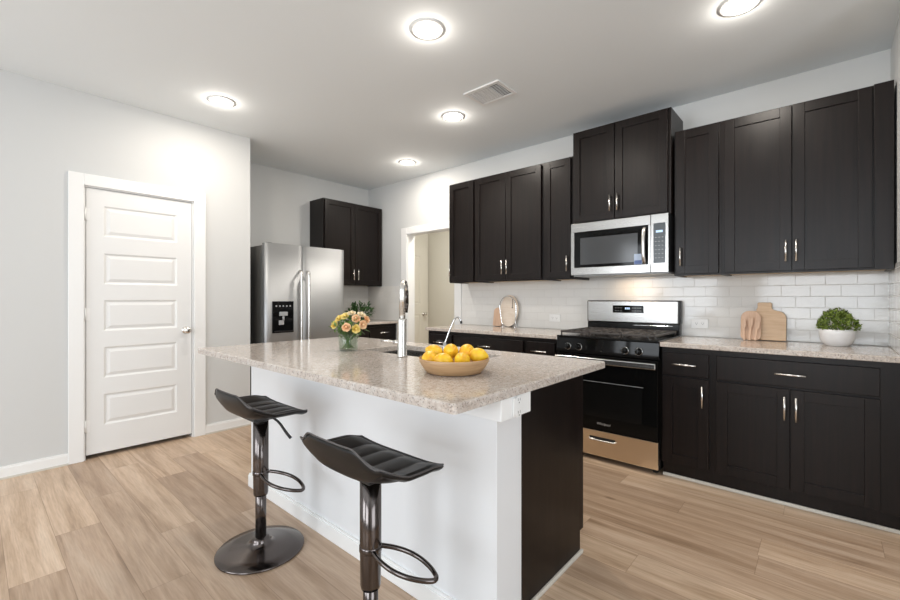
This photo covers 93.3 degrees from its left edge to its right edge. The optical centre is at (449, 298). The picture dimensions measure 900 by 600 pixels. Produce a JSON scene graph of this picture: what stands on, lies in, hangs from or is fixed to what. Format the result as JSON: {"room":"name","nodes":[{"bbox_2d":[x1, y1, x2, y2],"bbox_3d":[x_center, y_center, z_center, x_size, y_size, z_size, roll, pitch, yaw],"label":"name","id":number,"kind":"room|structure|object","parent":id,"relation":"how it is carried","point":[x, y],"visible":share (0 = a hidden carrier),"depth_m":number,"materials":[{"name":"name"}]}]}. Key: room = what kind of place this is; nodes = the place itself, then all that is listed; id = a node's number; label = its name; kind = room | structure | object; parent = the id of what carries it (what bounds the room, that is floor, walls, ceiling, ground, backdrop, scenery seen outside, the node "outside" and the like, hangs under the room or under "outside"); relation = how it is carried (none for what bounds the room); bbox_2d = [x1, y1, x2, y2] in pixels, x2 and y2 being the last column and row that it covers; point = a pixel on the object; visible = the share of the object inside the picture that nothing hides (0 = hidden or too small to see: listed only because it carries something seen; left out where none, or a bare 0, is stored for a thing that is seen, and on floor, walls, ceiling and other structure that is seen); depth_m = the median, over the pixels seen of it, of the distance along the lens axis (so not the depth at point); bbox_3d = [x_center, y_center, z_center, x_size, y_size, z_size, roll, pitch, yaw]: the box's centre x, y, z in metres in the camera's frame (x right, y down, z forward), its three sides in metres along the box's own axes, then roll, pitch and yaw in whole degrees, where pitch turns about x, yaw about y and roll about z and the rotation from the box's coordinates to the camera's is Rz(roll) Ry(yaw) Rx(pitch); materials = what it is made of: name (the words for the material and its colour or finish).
{"room":"kitchen","nodes":[
{"label":"kitchen","id":0,"kind":"room"},
{"bbox_2d":[0,69,249,466],"bbox_3d":[-3.923,-0.162,2.443,0.845,2.743,5.105,0,0,41],"label":"wall","id":1,"kind":"structure","parent":0,"point":[48,131],"depth_m":3.06,"materials":[{"name":"grey paint"}]},
{"bbox_2d":[0,418,250,479],"bbox_3d":[-3.559,1.169,2.201,0.022,0.083,4.985,0,0,41],"label":"baseboard","id":2,"kind":"structure","parent":1,"relation":"attached to","point":[23,467],"depth_m":3.01,"materials":[{"name":"white paint"}]},
{"bbox_2d":[68,171,205,464],"bbox_3d":[-2.523,0.141,3.474,0.148,2.138,0.913,0,0,41],"label":"trim","id":3,"kind":"structure","parent":1,"relation":"attached to","point":[76,180],"depth_m":3.16,"materials":[{"name":"white paint"}]},
{"bbox_2d":[84,187,191,455],"bbox_3d":[-2.477,0.173,3.422,0.105,2.005,0.719,0,0,41],"label":"door","id":4,"kind":"structure","parent":1,"relation":"in","point":[138,308],"depth_m":3.40,"materials":[{"name":"white paint"}]},
{"bbox_2d":[250,162,367,286],"bbox_3d":[-1.815,-0.162,5.377,0.120,2.743,2.085,0,0,41],"label":"wall","id":5,"kind":"structure","parent":0,"point":[280,199],"depth_m":5.11,"materials":[{"name":"grey paint"}]},
{"bbox_2d":[310,198,381,286],"bbox_3d":[-1.326,-0.693,5.561,0.364,1.054,0.907,0,0,41],"label":"upper cabinet","id":6,"kind":"object","parent":5,"relation":"attached to","point":[355,229],"visible":0.84,"depth_m":5.43,"materials":[{"name":"brown wood"}]},
{"bbox_2d":[344,286,367,319],"bbox_3d":[-1.457,0.067,5.684,0.009,0.457,0.910,0,0,41],"label":"tile backsplash","id":7,"kind":"structure","parent":5,"relation":"attached to","point":[351,293],"depth_m":5.84,"materials":[{"name":"white tile"}]},
{"bbox_2d":[415,234,427,243],"bbox_3d":[-0.774,-0.162,6.736,0.120,2.743,1.330,0,0,41],"label":"wall","id":8,"kind":"structure","parent":0,"point":[419,238],"depth_m":7.01,"materials":[{"name":"beige paint"}]},
{"bbox_2d":[415,247,426,342],"bbox_3d":[-0.615,0.184,6.736,0.105,2.028,0.680,0,0,41],"label":"door","id":9,"kind":"structure","parent":8,"relation":"in","point":[420,253],"depth_m":6.92,"materials":[{"name":"beige paint"}]},
{"bbox_2d":[415,242,427,343],"bbox_3d":[-0.656,0.150,6.765,0.018,2.120,0.850,0,0,41],"label":"trim","id":10,"kind":"structure","parent":8,"relation":"attached to","point":[417,244],"depth_m":7.05,"materials":[{"name":"beige paint"}]},
{"bbox_2d":[428,231,453,343],"bbox_3d":[0.638,-0.162,6.295,2.580,2.743,0.120,0,0,41],"label":"wall","id":11,"kind":"structure","parent":0,"point":[440,290],"depth_m":6.93,"materials":[{"name":"beige paint"}]},
{"bbox_2d":[0,0,899,189],"bbox_3d":[-0.267,-1.563,2.024,9.320,0.060,9.320,0,0,41],"label":"ceiling","id":12,"kind":"structure","parent":0,"point":[344,92],"depth_m":2.74,"materials":[{"name":"white paint"}]},
{"bbox_2d":[207,95,235,106],"bbox_3d":[-1.777,-1.530,3.305,0.196,0.007,0.196,0,0,41],"label":"recessed light","id":13,"kind":"object","parent":12,"relation":"in","point":[222,101],"visible":1,"depth_m":3.30,"materials":[{"name":"white plastic"}]},
{"bbox_2d":[399,159,415,164],"bbox_3d":[-0.480,-1.530,4.788,0.196,0.007,0.196,0,0,41],"label":"recessed light","id":14,"kind":"object","parent":12,"relation":"in","point":[406,161],"visible":1,"depth_m":4.78,"materials":[{"name":"white plastic"}]},
{"bbox_2d":[410,18,444,39],"bbox_3d":[-0.128,-1.530,2.422,0.196,0.007,0.196,0,0,41],"label":"recessed light","id":15,"kind":"object","parent":12,"relation":"in","point":[424,28],"visible":1,"depth_m":2.42,"materials":[{"name":"white plastic"}]},
{"bbox_2d":[442,111,464,121],"bbox_3d":[0.027,-1.530,3.579,0.196,0.007,0.196,0,0,41],"label":"recessed light","id":16,"kind":"object","parent":12,"relation":"in","point":[452,116],"visible":1,"depth_m":3.57,"materials":[{"name":"white plastic"}]},
{"bbox_2d":[463,80,516,105],"bbox_3d":[0.300,-1.528,3.171,0.316,0.010,0.250,0,0,41],"label":"ceiling vent","id":17,"kind":"object","parent":12,"relation":"in","point":[496,90],"visible":1,"depth_m":3.16,"materials":[{"name":"white plastic"}]},
{"bbox_2d":[717,0,761,16],"bbox_3d":[1.510,-1.530,2.215,0.196,0.007,0.196,0,0,41],"label":"recessed light","id":18,"kind":"object","parent":12,"relation":"in","point":[728,8],"visible":1,"depth_m":2.23,"materials":[{"name":"white plastic"}]},
{"bbox_2d":[0,425,899,599],"bbox_3d":[-0.267,1.235,2.024,9.320,0.050,9.320,0,0,41],"label":"floor","id":19,"kind":"structure","parent":0,"point":[150,520],"depth_m":2.12,"materials":[{"name":"brown wood"}]},
{"bbox_2d":[214,388,306,574],"bbox_3d":[-0.902,0.818,2.041,0.488,0.784,0.396,0,0,41],"label":"bar stool","id":20,"kind":"object","parent":19,"relation":"on","point":[262,548],"visible":1,"depth_m":2.02,"materials":[{"name":"black metal"}]},
{"bbox_2d":[250,242,343,394],"bbox_3d":[-1.753,0.329,4.697,0.813,1.762,0.907,0,0,41],"label":"refrigerator","id":21,"kind":"object","parent":19,"relation":"on","point":[296,292],"visible":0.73,"depth_m":4.35,"materials":[{"name":"grey metal"}]},
{"bbox_2d":[346,323,395,339],"bbox_3d":[-1.218,0.769,5.467,0.648,0.882,0.910,0,0,41],"label":"base cabinet","id":22,"kind":"object","parent":19,"relation":"on","point":[377,331],"visible":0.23,"depth_m":5.41,"materials":[{"name":"brown wood"}]},
{"bbox_2d":[344,319,397,325],"bbox_3d":[-1.220,0.312,5.464,0.636,0.032,0.908,0,0,41],"label":"countertop","id":23,"kind":"structure","parent":22,"relation":"on","point":[372,322],"depth_m":5.42,"materials":[{"name":"stone"}]},
{"bbox_2d":[345,301,373,319],"bbox_3d":[-1.183,0.163,5.579,0.311,0.266,0.490,0,0,41],"label":"leafy plant","id":24,"kind":"object","parent":23,"relation":"on","point":[354,307],"visible":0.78,"depth_m":5.55,"materials":[{"name":"green plant"}]},
{"bbox_2d":[300,432,443,599],"bbox_3d":[-0.257,0.818,1.391,0.468,0.784,0.396,0,0,41],"label":"bar stool","id":25,"kind":"object","parent":19,"relation":"on","point":[366,461],"visible":1,"depth_m":1.36,"materials":[{"name":"black leather"}]},
{"bbox_2d":[248,366,582,599],"bbox_3d":[-0.303,0.768,2.353,2.014,0.883,0.868,0,0,41],"label":"kitchen island","id":26,"kind":"object","parent":19,"relation":"on","point":[502,517],"visible":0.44,"depth_m":1.74,"materials":[{"name":"white paint"}]},
{"bbox_2d":[198,336,604,414],"bbox_3d":[-0.385,0.311,2.263,2.025,0.030,1.088,0,0,41],"label":"island countertop","id":27,"kind":"structure","parent":26,"relation":"on","point":[369,370],"depth_m":1.79,"materials":[{"name":"stone"}]},
{"bbox_2d":[381,280,408,356],"bbox_3d":[-0.272,0.100,2.166,0.146,0.391,0.104,0,0,-22],"label":"kitchen faucet","id":28,"kind":"object","parent":27,"relation":"on","point":[401,342],"visible":1,"depth_m":2.14,"materials":[{"name":"silver metal"}]},
{"bbox_2d":[384,350,424,356],"bbox_3d":[-0.119,0.427,2.334,0.810,0.202,0.380,0,0,41],"label":"sink","id":29,"kind":"object","parent":27,"relation":"in","point":[409,352],"visible":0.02,"depth_m":2.64,"materials":[{"name":"silver metal"}]},
{"bbox_2d":[437,316,461,347],"bbox_3d":[-0.003,0.202,2.554,0.155,0.187,0.040,0,0,4],"label":"water tap","id":30,"kind":"object","parent":27,"relation":"on","point":[445,342],"visible":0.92,"depth_m":2.55,"materials":[{"name":"silver metal"}]},
{"bbox_2d":[419,355,489,375],"bbox_3d":[0.016,0.266,1.707,0.285,0.060,0.285,0,0,41],"label":"fruit bowl","id":31,"kind":"object","parent":27,"relation":"on","point":[432,367],"visible":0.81,"depth_m":1.59,"materials":[{"name":"brown wood"}]},
{"bbox_2d":[422,351,436,360],"bbox_3d":[-0.080,0.239,1.678,0.068,0.062,0.068,0,0,-23],"label":"lemon","id":32,"kind":"object","parent":31,"relation":"in","point":[428,355],"visible":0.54,"depth_m":1.65,"materials":[{"name":"yellow food"}]},
{"bbox_2d":[425,345,442,353],"bbox_3d":[-0.063,0.222,1.743,0.068,0.064,0.066,0,0,20],"label":"lemon","id":33,"kind":"object","parent":31,"relation":"in","point":[435,348],"visible":0.54,"depth_m":1.72,"materials":[{"name":"yellow food"}]},
{"bbox_2d":[433,353,453,361],"bbox_3d":[-0.026,0.244,1.657,0.069,0.062,0.067,0,0,31],"label":"lemon","id":34,"kind":"object","parent":31,"relation":"in","point":[441,357],"visible":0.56,"depth_m":1.64,"materials":[{"name":"yellow food"}]},
{"bbox_2d":[443,344,457,358],"bbox_3d":[0.004,0.217,1.737,0.067,0.062,0.069,0,0,31],"label":"lemon","id":35,"kind":"object","parent":31,"relation":"in","point":[451,349],"visible":0.82,"depth_m":1.71,"materials":[{"name":"yellow food"}]},
{"bbox_2d":[454,352,469,361],"bbox_3d":[0.048,0.242,1.659,0.069,0.063,0.066,0,0,-40],"label":"lemon","id":36,"kind":"object","parent":31,"relation":"in","point":[460,357],"visible":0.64,"depth_m":1.63,"materials":[{"name":"yellow food"}]},
{"bbox_2d":[459,344,473,353],"bbox_3d":[0.069,0.219,1.740,0.068,0.063,0.067,0,0,-17],"label":"lemon","id":37,"kind":"object","parent":31,"relation":"in","point":[466,348],"visible":0.51,"depth_m":1.72,"materials":[{"name":"yellow food"}]},
{"bbox_2d":[468,348,488,361],"bbox_3d":[0.112,0.230,1.706,0.069,0.062,0.068,0,0,-42],"label":"lemon","id":38,"kind":"object","parent":31,"relation":"in","point":[476,354],"visible":0.84,"depth_m":1.68,"materials":[{"name":"yellow food"}]},
{"bbox_3d":[-0.578,0.238,2.412,0.108,0.116,0.108,0,0,41],"label":"glass vase","id":39,"kind":"object","parent":27,"relation":"on","visible":0},
{"bbox_2d":[328,319,350,346],"bbox_3d":[-0.619,0.199,2.395,0.096,0.168,0.125,0,0,41],"label":"sprig","id":40,"kind":"object","parent":39,"relation":"in","point":[334,324],"visible":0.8,"depth_m":2.38,"materials":[{"name":"green plant"}]},
{"bbox_2d":[331,320,353,347],"bbox_3d":[-0.611,0.203,2.399,0.128,0.160,0.045,0,0,1],"label":"rose","id":41,"kind":"object","parent":39,"relation":"in","point":[332,326],"visible":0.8,"depth_m":2.39,"materials":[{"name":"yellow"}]},
{"bbox_2d":[335,314,351,347],"bbox_3d":[-0.608,0.187,2.413,0.090,0.192,0.048,0,0,15],"label":"rose","id":42,"kind":"object","parent":39,"relation":"in","point":[338,318],"visible":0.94,"depth_m":2.41,"materials":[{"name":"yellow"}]},
{"bbox_2d":[337,322,351,347],"bbox_3d":[-0.592,0.208,2.400,0.104,0.149,0.084,0,0,9],"label":"sprig","id":43,"kind":"object","parent":39,"relation":"in","point":[344,332],"visible":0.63,"depth_m":2.39,"materials":[{"name":"green plant"}]},
{"bbox_2d":[340,313,349,347],"bbox_3d":[-0.594,0.182,2.409,0.051,0.202,0.052,0,0,41],"label":"rose","id":44,"kind":"object","parent":39,"relation":"in","point":[345,315],"visible":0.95,"depth_m":2.40,"materials":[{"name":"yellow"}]},
{"bbox_2d":[342,323,350,347],"bbox_3d":[-0.568,0.209,2.369,0.057,0.148,0.070,0,0,41],"label":"rose","id":45,"kind":"object","parent":39,"relation":"in","point":[346,327],"visible":1,"depth_m":2.35,"materials":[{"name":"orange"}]},
{"bbox_2d":[345,310,355,347],"bbox_3d":[-0.559,0.175,2.416,0.052,0.215,0.055,0,0,41],"label":"rose","id":46,"kind":"object","parent":39,"relation":"in","point":[351,312],"visible":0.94,"depth_m":2.41,"materials":[{"name":"plant"}]},
{"bbox_2d":[345,316,358,338],"bbox_3d":[-0.555,0.190,2.380,0.084,0.186,0.111,0,0,-34],"label":"sprig","id":47,"kind":"object","parent":39,"relation":"in","point":[349,322],"visible":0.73,"depth_m":2.38,"materials":[{"name":"green plant"}]},
{"bbox_2d":[346,314,360,345],"bbox_3d":[-0.551,0.186,2.393,0.101,0.193,0.045,0,0,12],"label":"rose","id":48,"kind":"object","parent":39,"relation":"in","point":[358,318],"visible":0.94,"depth_m":2.38,"materials":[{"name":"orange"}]},
{"bbox_2d":[348,324,359,345],"bbox_3d":[-0.544,0.213,2.377,0.088,0.141,0.043,0,0,12],"label":"rose","id":49,"kind":"object","parent":39,"relation":"in","point":[356,329],"visible":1,"depth_m":2.37,"materials":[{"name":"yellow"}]},
{"bbox_2d":[343,312,365,347],"bbox_3d":[-0.542,0.179,2.420,0.128,0.208,0.052,0,0,8],"label":"rose","id":50,"kind":"object","parent":39,"relation":"in","point":[361,314],"visible":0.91,"depth_m":2.41,"materials":[{"name":"beige plant"}]},
{"bbox_2d":[344,320,366,346],"bbox_3d":[-0.540,0.203,2.392,0.147,0.161,0.048,0,0,4],"label":"rose","id":51,"kind":"object","parent":39,"relation":"in","point":[362,324],"visible":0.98,"depth_m":2.38,"materials":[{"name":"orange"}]},
{"bbox_2d":[342,315,369,347],"bbox_3d":[-0.531,0.189,2.418,0.154,0.188,0.053,0,0,5],"label":"rose","id":52,"kind":"object","parent":39,"relation":"in","point":[366,319],"visible":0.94,"depth_m":2.40,"materials":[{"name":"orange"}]},
{"bbox_2d":[346,319,369,346],"bbox_3d":[-0.519,0.199,2.417,0.116,0.167,0.109,0,0,41],"label":"sprig","id":53,"kind":"object","parent":39,"relation":"in","point":[355,335],"visible":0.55,"depth_m":2.41,"materials":[{"name":"green plant"}]},
{"bbox_2d":[512,395,522,416],"bbox_3d":[0.230,0.362,1.428,0.008,0.070,0.062,0,0,41],"label":"power outlet","id":54,"kind":"object","parent":26,"relation":"attached to","point":[517,403],"visible":1,"depth_m":1.42,"materials":[{"name":"white plastic"}]},
{"bbox_2d":[517,395,520,404],"bbox_3d":[0.232,0.342,1.426,0.001,0.028,0.028,0,0,41],"label":"socket","id":55,"kind":"object","parent":54,"relation":"attached to","point":[518,397],"depth_m":1.43,"materials":[{"name":"grey plastic"}]},
{"bbox_2d":[517,408,520,416],"bbox_3d":[0.232,0.384,1.426,0.001,0.028,0.028,0,0,41],"label":"socket","id":56,"kind":"object","parent":54,"relation":"attached to","point":[518,409],"depth_m":1.43,"materials":[{"name":"grey plastic"}]},
{"bbox_2d":[429,330,453,344],"bbox_3d":[0.095,0.769,4.468,0.345,0.882,0.673,0,0,41],"label":"base cabinet","id":57,"kind":"object","parent":19,"relation":"on","point":[434,336],"visible":0.16,"depth_m":4.24,"materials":[{"name":"brown wood"}]},
{"bbox_2d":[426,324,566,338],"bbox_3d":[0.512,0.312,4.111,1.473,0.032,0.642,0,0,41],"label":"countertop","id":58,"kind":"structure","parent":57,"relation":"on","point":[465,328],"depth_m":3.92,"materials":[{"name":"stone"}]},
{"bbox_2d":[493,308,501,325],"bbox_3d":[0.507,0.196,4.500,0.104,0.194,0.044,0,0,41],"label":"paddle board","id":59,"kind":"object","parent":58,"relation":"on","point":[496,319],"visible":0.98,"depth_m":4.50,"materials":[{"name":"brown wood"}]},
{"bbox_2d":[499,296,516,327],"bbox_3d":[0.591,0.136,4.348,0.211,0.320,0.048,0,0,41],"label":"chrome stand","id":60,"kind":"object","parent":58,"relation":"on","point":[505,296],"visible":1,"depth_m":4.31,"materials":[{"name":"silver metal"}]},
{"bbox_2d":[500,295,518,326],"bbox_3d":[0.613,0.129,4.401,0.224,0.328,0.052,0,0,39],"label":"round board","id":61,"kind":"object","parent":58,"relation":"on","point":[507,312],"visible":0.84,"depth_m":4.39,"materials":[{"name":"beige wood"}]},
{"bbox_2d":[454,332,525,352],"bbox_3d":[0.527,0.769,4.085,0.810,0.882,0.673,0,0,41],"label":"base cabinet","id":62,"kind":"object","parent":19,"relation":"on","point":[483,341],"visible":0.12,"depth_m":3.81,"materials":[{"name":"brown wood"}]},
{"bbox_2d":[526,337,558,355],"bbox_3d":[0.943,0.769,3.718,0.299,0.882,0.673,0,0,41],"label":"base cabinet","id":63,"kind":"object","parent":19,"relation":"on","point":[539,346],"visible":0.16,"depth_m":3.49,"materials":[{"name":"brown wood"}]},
{"bbox_2d":[555,300,681,472],"bbox_3d":[1.328,0.614,3.350,0.754,1.192,0.694,0,0,41],"label":"gas range","id":64,"kind":"object","parent":19,"relation":"on","point":[622,400],"visible":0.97,"depth_m":3.10,"materials":[{"name":"black metal"}]},
{"bbox_2d":[557,333,679,342],"bbox_3d":[1.319,0.297,3.340,0.754,0.014,0.568,0,0,41],"label":"cooktop","id":65,"kind":"object","parent":64,"relation":"in","point":[587,337],"depth_m":3.15,"materials":[{"name":"black metal"}]},
{"bbox_2d":[662,347,713,483],"bbox_3d":[1.744,0.769,3.010,0.303,0.882,0.673,0,0,41],"label":"base cabinet","id":66,"kind":"object","parent":19,"relation":"on","point":[687,374],"visible":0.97,"depth_m":2.78,"materials":[{"name":"brown wood"}]},
{"bbox_2d":[713,350,899,529],"bbox_3d":[2.170,0.769,2.634,0.833,0.882,0.673,0,0,41],"label":"base cabinet","id":67,"kind":"object","parent":19,"relation":"on","point":[823,434],"visible":0.99,"depth_m":2.38,"materials":[{"name":"brown wood"}]},
{"bbox_2d":[660,336,899,362],"bbox_3d":[2.061,0.312,2.742,1.141,0.032,0.642,0,0,41],"label":"countertop","id":68,"kind":"structure","parent":67,"relation":"on","point":[790,348],"depth_m":2.56,"materials":[{"name":"stone"}]},
{"bbox_2d":[741,319,745,339],"bbox_3d":[2.076,0.220,3.009,0.032,0.149,0.033,0,0,41],"label":"wooden spatula","id":69,"kind":"object","parent":68,"relation":"on","point":[743,321],"visible":1,"depth_m":3.01,"materials":[{"name":"brown wood"}]},
{"bbox_2d":[740,311,760,339],"bbox_3d":[2.130,0.191,3.009,0.118,0.204,0.043,0,0,41],"label":"serving board","id":70,"kind":"object","parent":68,"relation":"on","point":[756,316],"visible":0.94,"depth_m":3.00,"materials":[{"name":"brown wood"}]},
{"bbox_2d":[748,317,752,339],"bbox_3d":[2.109,0.212,2.981,0.028,0.163,0.036,0,0,41],"label":"wooden spatula","id":71,"kind":"object","parent":68,"relation":"on","point":[750,322],"visible":1,"depth_m":2.98,"materials":[{"name":"brown wood"}]},
{"bbox_2d":[754,321,759,340],"bbox_3d":[2.136,0.225,2.955,0.033,0.139,0.031,0,0,41],"label":"wooden spatula","id":72,"kind":"object","parent":68,"relation":"on","point":[757,323],"visible":1,"depth_m":2.96,"materials":[{"name":"brown wood"}]},
{"bbox_2d":[756,302,786,340],"bbox_3d":[2.221,0.161,2.978,0.215,0.263,0.059,0,0,42],"label":"cutting board","id":73,"kind":"object","parent":68,"relation":"on","point":[773,323],"visible":0.77,"depth_m":2.95,"materials":[{"name":"brown wood"}]},
{"bbox_2d":[815,307,862,346],"bbox_3d":[2.417,0.175,2.652,0.208,0.241,0.197,0,0,9],"label":"potted plant","id":74,"kind":"object","parent":68,"relation":"on","point":[833,336],"visible":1,"depth_m":2.60,"materials":[{"name":"green plant"}]},
{"bbox_2d":[368,49,890,346],"bbox_3d":[1.826,-0.162,3.471,7.860,2.743,0.120,0,0,41],"label":"wall","id":75,"kind":"structure","parent":0,"point":[421,200],"depth_m":4.14,"materials":[{"name":"grey paint"}]},
{"bbox_2d":[368,286,398,320],"bbox_3d":[-0.894,0.067,5.788,0.697,0.457,0.009,0,0,41],"label":"tile backsplash","id":76,"kind":"structure","parent":75,"relation":"attached to","point":[384,300],"depth_m":5.78,"materials":[{"name":"white tile"}]},
{"bbox_2d":[401,221,461,341],"bbox_3d":[-0.212,0.150,5.259,1.022,2.120,0.138,0,0,41],"label":"trim","id":77,"kind":"structure","parent":75,"relation":"attached to","point":[408,234],"depth_m":5.49,"materials":[{"name":"white paint"}]},
{"bbox_2d":[449,179,479,283],"bbox_3d":[0.213,-0.693,4.567,0.350,1.058,0.369,0,0,41],"label":"upper cabinet","id":78,"kind":"object","parent":75,"relation":"attached to","point":[461,195],"visible":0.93,"depth_m":4.45,"materials":[{"name":"brown wood"}]},
{"bbox_2d":[475,163,549,282],"bbox_3d":[0.638,-0.693,4.192,0.785,1.058,0.369,0,0,41],"label":"upper cabinet","id":79,"kind":"object","parent":75,"relation":"attached to","point":[509,206],"visible":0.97,"depth_m":4.05,"materials":[{"name":"brown wood"}]},
{"bbox_2d":[544,156,588,280],"bbox_3d":[1.042,-0.693,3.835,0.293,1.058,0.369,0,0,41],"label":"upper cabinet","id":80,"kind":"object","parent":75,"relation":"attached to","point":[558,174],"visible":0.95,"depth_m":3.73,"materials":[{"name":"brown wood"}]},
{"bbox_2d":[573,107,682,223],"bbox_3d":[1.429,-1.012,3.470,0.762,0.780,0.404,0,0,41],"label":"upper cabinet","id":81,"kind":"object","parent":75,"relation":"attached to","point":[625,168],"visible":0.93,"depth_m":3.31,"materials":[{"name":"brown wood"}]},
{"bbox_2d":[571,213,674,277],"bbox_3d":[1.411,-0.401,3.443,0.749,0.437,0.448,0,0,41],"label":"microwave oven","id":82,"kind":"object","parent":81,"relation":"attached to","point":[639,246],"visible":0.94,"depth_m":3.28,"materials":[{"name":"silver metal"}]},
{"bbox_2d":[462,270,888,345],"bbox_3d":[1.420,0.051,3.743,3.427,0.487,0.009,0,0,41],"label":"tile backsplash","id":83,"kind":"structure","parent":75,"relation":"attached to","point":[722,300],"depth_m":3.21,"materials":[{"name":"white tile"}]},
{"bbox_2d":[549,314,559,321],"bbox_3d":[1.009,0.190,4.095,0.115,0.072,0.008,0,0,41],"label":"power outlet","id":84,"kind":"object","parent":83,"relation":"attached to","point":[552,317],"visible":1,"depth_m":4.09,"materials":[{"name":"white plastic"}]},
{"bbox_2d":[691,319,707,328],"bbox_3d":[1.929,0.195,3.282,0.115,0.072,0.008,0,0,41],"label":"power outlet","id":85,"kind":"object","parent":83,"relation":"attached to","point":[695,323],"visible":1,"depth_m":3.28,"materials":[{"name":"white plastic"}]},
{"bbox_2d":[675,121,725,276],"bbox_3d":[1.847,-0.693,3.123,0.297,1.058,0.369,0,0,41],"label":"upper cabinet","id":86,"kind":"object","parent":75,"relation":"attached to","point":[698,150],"visible":0.94,"depth_m":3.01,"materials":[{"name":"brown wood"}]},
{"bbox_2d":[722,80,893,275],"bbox_3d":[2.267,-0.693,2.752,0.823,1.058,0.369,0,0,41],"label":"upper cabinet","id":87,"kind":"object","parent":75,"relation":"attached to","point":[808,186],"visible":1,"depth_m":2.60,"materials":[{"name":"brown wood"}]},
{"bbox_2d":[663,471,899,533],"bbox_3d":[1.890,1.200,2.546,1.137,0.020,0.016,0,0,41],"label":"trim","id":88,"kind":"structure","parent":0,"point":[844,518],"depth_m":2.47,"materials":[{"name":"grey paint"}]},
{"bbox_2d":[891,15,899,263],"bbox_3d":[2.471,-0.162,2.253,0.120,2.743,0.850,0,0,41],"label":"wall","id":89,"kind":"structure","parent":0,"point":[895,47],"depth_m":2.39,"materials":[{"name":"grey paint"}]},
{"bbox_2d":[889,262,899,354],"bbox_3d":[2.486,0.051,2.367,0.009,0.487,0.640,0,0,41],"label":"tile backsplash","id":90,"kind":"structure","parent":89,"relation":"attached to","point":[894,275],"depth_m":2.39,"materials":[{"name":"white tile"}]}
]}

